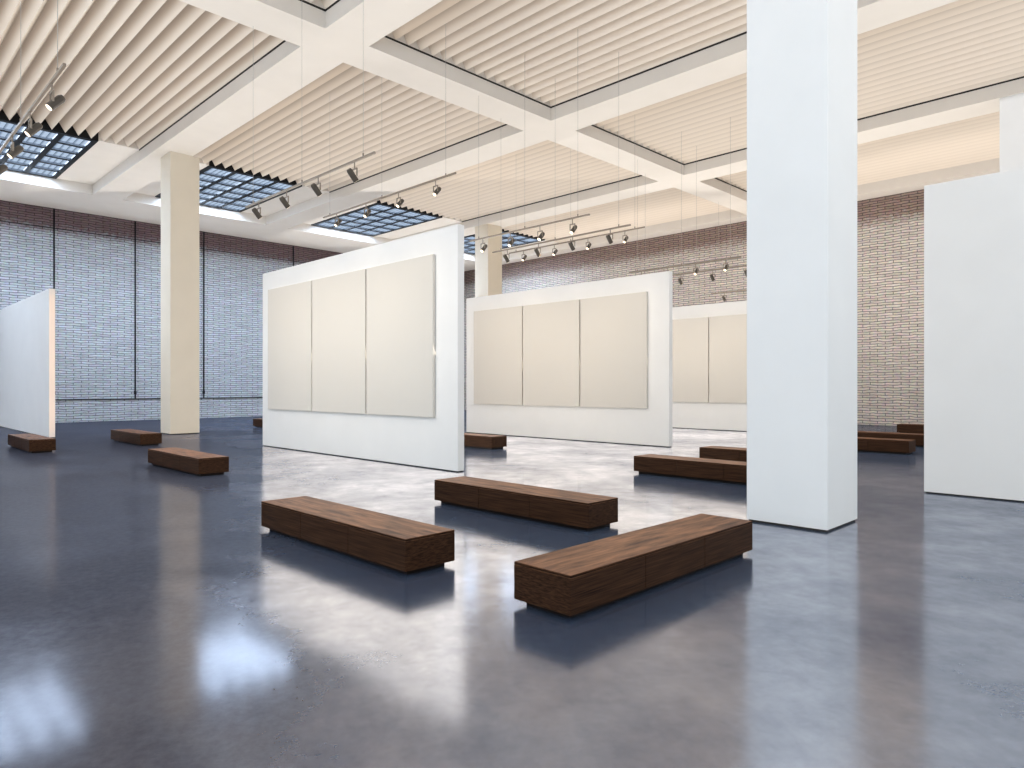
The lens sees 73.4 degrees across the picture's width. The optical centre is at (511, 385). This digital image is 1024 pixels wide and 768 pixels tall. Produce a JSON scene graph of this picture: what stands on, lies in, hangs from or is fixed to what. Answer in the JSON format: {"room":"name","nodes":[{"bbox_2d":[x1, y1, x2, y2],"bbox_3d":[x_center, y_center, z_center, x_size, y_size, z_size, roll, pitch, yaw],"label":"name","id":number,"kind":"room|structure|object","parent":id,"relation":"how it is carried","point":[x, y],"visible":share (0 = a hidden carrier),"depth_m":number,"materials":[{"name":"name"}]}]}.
{"room":"art gallery","nodes":[
{"label":"art gallery","id":0,"kind":"room"},
{"bbox_2d":[0,200,342,422],"bbox_3d":[-16.652,-3.460,33.340,0.300,10.120,38.000,0,0,45],"label":"wall","id":1,"kind":"structure","parent":0,"point":[95,274],"depth_m":31.87,"materials":[{"name":"grey brick"}]},
{"bbox_2d":[0,209,304,399],"bbox_3d":[-16.525,-3.539,33.213,0.060,8.322,37.300,0,0,45],"label":"conduit","id":2,"kind":"object","parent":1,"relation":"attached to","point":[135,392],"depth_m":32.11,"materials":[{"name":"black metal"}]},
{"bbox_2d":[0,410,1023,767],"bbox_3d":[-1.414,1.700,18.102,43.400,0.200,38.000,0,0,45],"label":"floor","id":3,"kind":"structure","parent":0,"point":[150,617],"depth_m":4.57,"materials":[{"name":"concrete"}]},
{"bbox_2d":[0,288,54,437],"bbox_3d":[-17.759,-0.700,24.773,10.150,4.600,0.160,0,0,45],"label":"wall","id":4,"kind":"structure","parent":3,"relation":"on","point":[27,326],"depth_m":23.26,"materials":[{"name":"white paint"}]},
{"bbox_2d":[8,433,55,452],"bbox_3d":[-12.205,1.440,17.437,2.680,0.320,0.540,0,0,45],"label":"bench","id":5,"kind":"object","parent":3,"relation":"on","point":[32,443],"visible":1,"depth_m":16.65,"materials":[{"name":"brown wood"}]},
{"bbox_2d":[111,429,161,445],"bbox_3d":[-10.649,1.440,19.431,2.680,0.320,0.540,0,0,45],"label":"bench","id":6,"kind":"object","parent":3,"relation":"on","point":[132,436],"visible":1,"depth_m":18.69,"materials":[{"name":"brown wood"}]},
{"bbox_2d":[161,151,198,434],"bbox_3d":[-11.222,-3.060,23.243,0.930,9.320,0.930,0,0,45],"label":"column","id":7,"kind":"structure","parent":3,"relation":"on","point":[179,172],"depth_m":22.91,"materials":[{"name":"beige paint"}]},
{"bbox_2d":[148,447,228,475],"bbox_3d":[-6.272,1.440,13.230,2.680,0.320,0.540,0,0,45],"label":"bench","id":8,"kind":"object","parent":3,"relation":"on","point":[198,463],"visible":1,"depth_m":12.63,"materials":[{"name":"brown wood"}]},
{"bbox_2d":[253,418,262,427],"bbox_3d":[-9.002,1.440,26.156,2.680,0.320,0.540,0,0,45],"label":"bench","id":9,"kind":"object","parent":3,"relation":"on","point":[256,422],"visible":0.14,"depth_m":26.63,"materials":[{"name":"brown wood"}]},
{"bbox_2d":[261,496,454,573],"bbox_3d":[-1.648,1.440,6.880,2.680,0.320,0.540,0,0,45],"label":"bench","id":10,"kind":"object","parent":3,"relation":"on","point":[406,546],"visible":1,"depth_m":6.35,"materials":[{"name":"brown wood"}]},
{"bbox_2d":[263,224,463,471],"bbox_3d":[-3.783,-0.700,15.620,8.020,4.600,0.160,0,0,45],"label":"wall","id":11,"kind":"structure","parent":3,"relation":"on","point":[437,442],"depth_m":14.04,"materials":[{"name":"white paint"}]},
{"bbox_2d":[268,281,311,410],"bbox_3d":[-5.574,-0.960,17.244,2.270,3.120,0.074,0,0,45],"label":"display panel","id":12,"kind":"object","parent":11,"relation":"attached to","point":[290,306],"visible":1,"depth_m":17.14,"materials":[{"name":"white"}]},
{"bbox_2d":[312,269,366,413],"bbox_3d":[-3.933,-0.960,15.604,2.270,3.120,0.074,0,0,45],"label":"display panel","id":13,"kind":"object","parent":11,"relation":"attached to","point":[339,302],"visible":1,"depth_m":15.48,"materials":[{"name":"white"}]},
{"bbox_2d":[367,254,434,416],"bbox_3d":[-2.293,-0.960,13.963,2.270,3.120,0.074,0,0,45],"label":"display panel","id":14,"kind":"object","parent":11,"relation":"attached to","point":[401,294],"visible":1,"depth_m":13.84,"materials":[{"name":"white"}]},
{"bbox_2d":[464,433,506,448],"bbox_3d":[-1.273,1.440,18.427,2.680,0.320,0.540,0,0,45],"label":"bench","id":15,"kind":"object","parent":3,"relation":"on","point":[485,441],"visible":0.49,"depth_m":17.59,"materials":[{"name":"brown wood"}]},
{"bbox_2d":[475,224,501,296],"bbox_3d":[-1.138,-3.060,33.326,0.930,9.320,0.930,0,0,45],"label":"column","id":16,"kind":"structure","parent":3,"relation":"on","point":[488,265],"depth_m":32.99,"materials":[{"name":"beige paint"}]},
{"bbox_2d":[434,476,617,530],"bbox_3d":[0.078,1.440,8.634,2.680,0.320,0.540,0,0,45],"label":"bench","id":17,"kind":"object","parent":3,"relation":"on","point":[571,509],"visible":1,"depth_m":8.23,"materials":[{"name":"brown wood"}]},
{"bbox_2d":[466,271,671,446],"bbox_3d":[1.322,-0.700,20.824,8.020,4.600,0.160,0,0,45],"label":"wall","id":18,"kind":"structure","parent":3,"relation":"on","point":[652,425],"depth_m":19.62,"materials":[{"name":"white paint"}]},
{"bbox_2d":[474,306,522,404],"bbox_3d":[-0.469,-0.960,22.449,2.270,3.120,0.074,0,0,45],"label":"display panel","id":19,"kind":"object","parent":18,"relation":"attached to","point":[498,333],"visible":1,"depth_m":22.37,"materials":[{"name":"white fabric"}]},
{"bbox_2d":[523,299,579,406],"bbox_3d":[1.172,-0.960,20.808,2.270,3.120,0.074,0,0,45],"label":"display panel","id":20,"kind":"object","parent":18,"relation":"attached to","point":[551,331],"visible":1,"depth_m":20.74,"materials":[{"name":"white fabric"}]},
{"bbox_2d":[580,292,647,407],"bbox_3d":[2.812,-0.960,19.168,2.270,3.120,0.074,0,0,45],"label":"display panel","id":21,"kind":"object","parent":18,"relation":"attached to","point":[614,328],"visible":1,"depth_m":19.08,"materials":[{"name":"white fabric"}]},
{"bbox_2d":[514,513,751,618],"bbox_3d":[1.149,1.440,5.774,2.670,0.320,0.540,0,0,-45],"label":"bench","id":22,"kind":"object","parent":3,"relation":"on","point":[573,581],"visible":1,"depth_m":5.25,"materials":[{"name":"brown wood"}]},
{"bbox_2d":[634,454,746,484],"bbox_3d":[3.366,1.440,11.837,2.680,0.320,0.540,0,0,45],"label":"bench","id":23,"kind":"object","parent":3,"relation":"on","point":[726,471],"visible":0.74,"depth_m":11.79,"materials":[{"name":"brown wood"}]},
{"bbox_2d":[672,300,746,431],"bbox_3d":[6.527,-0.700,25.930,8.020,4.600,0.160,0,0,45],"label":"wall","id":24,"kind":"structure","parent":3,"relation":"on","point":[686,415],"depth_m":25.10,"materials":[{"name":"white paint"}]},
{"bbox_2d":[672,317,708,401],"bbox_3d":[6.376,-0.960,25.913,2.270,3.120,0.074,0,0,45],"label":"display panel","id":25,"kind":"object","parent":24,"relation":"attached to","point":[690,336],"visible":0.56,"depth_m":25.59,"materials":[{"name":"white fabric"}]},
{"bbox_2d":[709,314,746,402],"bbox_3d":[8.017,-0.960,24.273,2.270,3.120,0.074,0,0,45],"label":"display panel","id":26,"kind":"object","parent":24,"relation":"attached to","point":[727,334],"visible":0.56,"depth_m":24.52,"materials":[{"name":"white fabric"}]},
{"bbox_2d":[699,446,746,461],"bbox_3d":[5.056,1.440,13.626,2.680,0.320,0.540,0,0,45],"label":"bench","id":27,"kind":"object","parent":3,"relation":"on","point":[709,452],"visible":0.23,"depth_m":14.04,"materials":[{"name":"brown wood"}]},
{"bbox_2d":[747,0,856,531],"bbox_3d":[3.437,-3.060,8.146,0.930,9.320,0.930,0,0,45],"label":"column","id":28,"kind":"structure","parent":3,"relation":"on","point":[802,54],"depth_m":7.80,"materials":[{"name":"white paint"}]},
{"bbox_2d":[857,437,915,453],"bbox_3d":[8.478,1.440,17.133,2.680,0.320,0.540,0,0,45],"label":"bench","id":29,"kind":"object","parent":3,"relation":"on","point":[864,444],"visible":0.45,"depth_m":16.38,"materials":[{"name":"brown wood"}]},
{"bbox_2d":[857,431,923,446],"bbox_3d":[10.218,1.440,18.873,2.680,0.320,0.540,0,0,45],"label":"bench","id":30,"kind":"object","parent":3,"relation":"on","point":[919,438],"visible":0.3,"depth_m":18.52,"materials":[{"name":"brown wood"}]},
{"bbox_2d":[897,423,923,433],"bbox_3d":[14.079,1.440,22.366,2.680,0.320,0.540,0,0,45],"label":"bench","id":31,"kind":"object","parent":3,"relation":"on","point":[901,428],"visible":0.28,"depth_m":22.85,"materials":[{"name":"brown wood"}]},
{"bbox_2d":[924,168,1023,501],"bbox_3d":[9.065,-0.700,7.524,8.020,4.600,0.160,0,0,45],"label":"wall","id":32,"kind":"structure","parent":3,"relation":"on","point":[974,226],"depth_m":9.84,"materials":[{"name":"white paint"}]},
{"bbox_2d":[1000,93,1023,171],"bbox_3d":[13.739,-3.060,18.448,0.930,9.320,0.930,0,0,45],"label":"column","id":33,"kind":"structure","parent":3,"relation":"on","point":[1011,107],"depth_m":18.25,"materials":[{"name":"white paint"}]},
{"bbox_2d":[0,0,1023,270],"bbox_3d":[-1.414,-8.120,18.102,42.800,0.800,37.400,0,0,45],"label":"ceiling beams","id":34,"kind":"structure","parent":0,"point":[118,180],"depth_m":21.19,"materials":[{"name":"white paint"}]},
{"bbox_2d":[0,0,65,174],"bbox_3d":[-7.262,-5.883,10.232,5.260,4.714,0.223,0,0,45],"label":"rail","id":35,"kind":"object","parent":34,"relation":"hanging from","point":[54,102],"visible":1,"depth_m":9.68,"materials":[{"name":"metal"}]},
{"bbox_2d":[0,109,544,254],"bbox_3d":[-11.890,-8.260,28.648,5.870,0.340,32.900,0,0,45],"label":"skylights","id":36,"kind":"object","parent":34,"relation":"in","point":[49,152],"depth_m":27.48,"materials":[{"name":"blue glass"}]},
{"bbox_2d":[245,151,375,218],"bbox_3d":[-4.073,-5.883,13.209,4.960,4.714,0.223,0,0,45],"label":"rail","id":37,"kind":"object","parent":34,"relation":"hanging from","point":[350,171],"visible":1,"depth_m":12.78,"materials":[{"name":"metal"}]},
{"bbox_2d":[323,172,455,226],"bbox_3d":[-3.224,-6.283,17.211,5.700,3.914,0.223,0,0,45],"label":"rail","id":38,"kind":"object","parent":34,"relation":"hanging from","point":[438,189],"visible":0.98,"depth_m":16.72,"materials":[{"name":"metal"}]},
{"bbox_2d":[0,0,1023,242],"bbox_3d":[1.962,-8.270,14.796,33.350,0.300,35.400,0,0,45],"label":"ceiling","id":39,"kind":"structure","parent":34,"relation":"attached to","point":[134,68],"depth_m":18.87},
{"bbox_2d":[470,214,589,252],"bbox_3d":[0.347,-5.883,17.105,4.100,4.714,0.223,0,0,45],"label":"rail","id":40,"kind":"object","parent":34,"relation":"hanging from","point":[574,227],"visible":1,"depth_m":16.77,"materials":[{"name":"metal"}]},
{"bbox_2d":[492,224,630,262],"bbox_3d":[1.124,-5.883,18.335,4.860,4.714,0.223,0,0,45],"label":"rail","id":41,"kind":"object","parent":34,"relation":"hanging from","point":[608,237],"visible":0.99,"depth_m":18.08,"materials":[{"name":"metal"}]},
{"bbox_2d":[509,226,644,260],"bbox_3d":[1.938,-6.283,22.373,5.700,3.914,0.223,0,0,45],"label":"rail","id":42,"kind":"object","parent":34,"relation":"hanging from","point":[588,246],"visible":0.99,"depth_m":21.98,"materials":[{"name":"metal"}]},
{"bbox_2d":[629,117,740,274],"bbox_3d":[5.508,-5.883,22.267,4.100,4.714,0.223,0,0,45],"label":"rail","id":43,"kind":"object","parent":34,"relation":"hanging from","point":[725,259],"visible":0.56,"depth_m":22.24,"materials":[{"name":"metal"}]},
{"bbox_2d":[672,146,746,284],"bbox_3d":[6.286,-5.883,23.497,4.860,4.714,0.223,0,0,45],"label":"rail","id":44,"kind":"object","parent":34,"relation":"hanging from","point":[712,277],"visible":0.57,"depth_m":23.52,"materials":[{"name":"metal"}]},
{"bbox_2d":[711,290,746,300],"bbox_3d":[10.104,-5.883,27.315,4.860,4.714,0.223,0,0,45],"label":"rail","id":45,"kind":"object","parent":34,"relation":"hanging from","point":[724,295],"visible":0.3,"depth_m":28.55,"materials":[{"name":"metal"}]},
{"bbox_2d":[464,189,923,425],"bbox_3d":[12.021,-3.460,31.325,43.100,10.120,0.300,0,0,45],"label":"wall","id":46,"kind":"structure","parent":0,"point":[890,229],"depth_m":28.46,"materials":[{"name":"beige brick"}]}
]}

